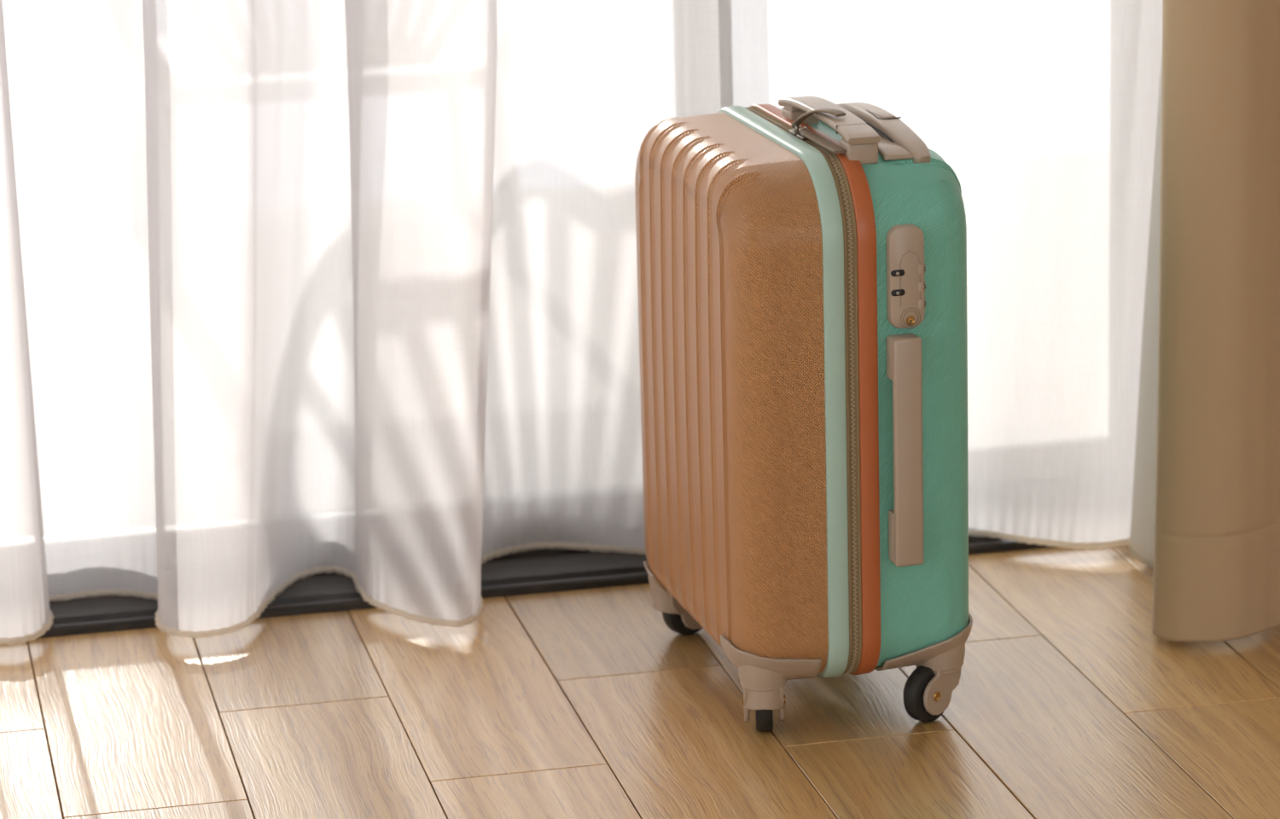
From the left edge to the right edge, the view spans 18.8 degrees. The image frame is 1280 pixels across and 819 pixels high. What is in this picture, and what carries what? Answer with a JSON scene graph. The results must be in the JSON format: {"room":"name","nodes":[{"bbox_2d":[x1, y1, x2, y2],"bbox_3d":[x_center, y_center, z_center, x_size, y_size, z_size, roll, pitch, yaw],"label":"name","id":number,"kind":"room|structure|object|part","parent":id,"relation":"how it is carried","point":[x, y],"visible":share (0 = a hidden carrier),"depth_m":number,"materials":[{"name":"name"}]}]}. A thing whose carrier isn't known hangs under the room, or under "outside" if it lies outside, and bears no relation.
{"room":"hotel room","nodes":[
{"label":"hotel room","id":0,"kind":"room"},
{"bbox_2d":[0,544,1279,818],"bbox_3d":[0.498,0.776,1.858,5.200,0.060,5.320,-5,15,-11],"label":"floor","id":1,"kind":"structure","parent":0,"point":[1067,702],"depth_m":3.64,"materials":[{"name":"brown wood"}]},
{"bbox_2d":[27,535,1056,642],"bbox_3d":[-0.792,0.200,4.063,2.840,0.021,0.320,-5,15,-11],"label":"trim","id":2,"kind":"structure","parent":1,"relation":"on","point":[544,570],"depth_m":4.05,"materials":[{"name":"black metal"}]},
{"bbox_2d":[634,95,972,731],"bbox_3d":[0.154,-0.015,3.682,0.238,0.570,0.404,-5,15,-14],"label":"suitcase","id":3,"kind":"object","parent":1,"relation":"on","point":[801,265],"visible":1,"depth_m":3.53,"materials":[{"name":"orange plastic"}]},
{"bbox_3d":[0.152,-0.279,3.671,0.029,0.026,0.029,-5,15,-14],"label":"handle","id":4,"kind":"part","parent":3,"relation":"part of","materials":[{"name":"beige plastic"}]},
{"bbox_3d":[0.174,-0.272,3.585,0.031,0.015,0.218,-5,15,-14],"label":"carry handle","id":5,"kind":"part","parent":3,"relation":"part of","materials":[{"name":"beige plastic"}]},
{"bbox_3d":[0.199,-0.237,3.505,0.029,0.026,0.029,-5,15,-14],"label":"handle","id":6,"kind":"part","parent":3,"relation":"part of","materials":[{"name":"beige plastic"}]},
{"bbox_3d":[0.224,-0.263,3.619,0.025,0.032,0.247,-5,15,-14],"label":"trolley handle","id":7,"kind":"part","parent":3,"relation":"part of","materials":[{"name":"beige plastic"}]},
{"bbox_3d":[0.243,0.039,3.510,0.027,0.214,0.009,-5,15,-14],"label":"handle","id":8,"kind":"part","parent":3,"relation":"part of","materials":[{"name":"beige plastic"}]},
{"bbox_2d":[648,566,669,595],"bbox_3d":[0.032,0.168,3.873,0.046,0.026,0.046,-5,15,-14],"label":"mount","id":9,"kind":"object","parent":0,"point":[657,588],"depth_m":3.85,"materials":[{"name":"beige plastic"}]},
{"bbox_2d":[738,665,786,692],"bbox_3d":[0.114,0.243,3.577,0.046,0.026,0.046,-5,15,-14],"label":"mount","id":10,"kind":"object","parent":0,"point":[753,678],"depth_m":3.56,"materials":[{"name":"beige plastic"}]},
{"bbox_2d":[870,126,913,160],"bbox_3d":[0.199,-0.265,3.641,0.032,0.010,0.292,-5,15,-14],"label":"handle","id":11,"kind":"object","parent":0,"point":[887,142],"depth_m":3.52,"materials":[{"name":"beige plastic"}]},
{"bbox_2d":[918,643,965,671],"bbox_3d":[0.281,0.227,3.620,0.046,0.026,0.046,-5,15,-14],"label":"mount","id":12,"kind":"object","parent":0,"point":[932,657],"depth_m":3.60,"materials":[{"name":"beige plastic"}]},
{"bbox_3d":[-0.064,-1.113,3.891,5.200,2.600,0.320,-5,15,-11],"label":"wall","id":13,"kind":"structure","parent":0,"visible":0},
{"bbox_2d":[0,0,1162,645],"bbox_3d":[-0.744,-0.875,3.627,2.638,2.290,0.270,-5,15,-11],"label":"sheer curtain","id":14,"kind":"object","parent":13,"relation":"hanging from","point":[290,291],"visible":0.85,"depth_m":3.98,"materials":[{"name":"white fabric"}]},
{"bbox_2d":[1128,0,1279,642],"bbox_3d":[0.691,-0.941,3.657,0.417,2.335,0.326,-1,15,3],"label":"drape","id":15,"kind":"object","parent":13,"relation":"hanging from","point":[1206,506],"visible":1,"depth_m":3.74,"materials":[{"name":"beige fabric"}]}
]}

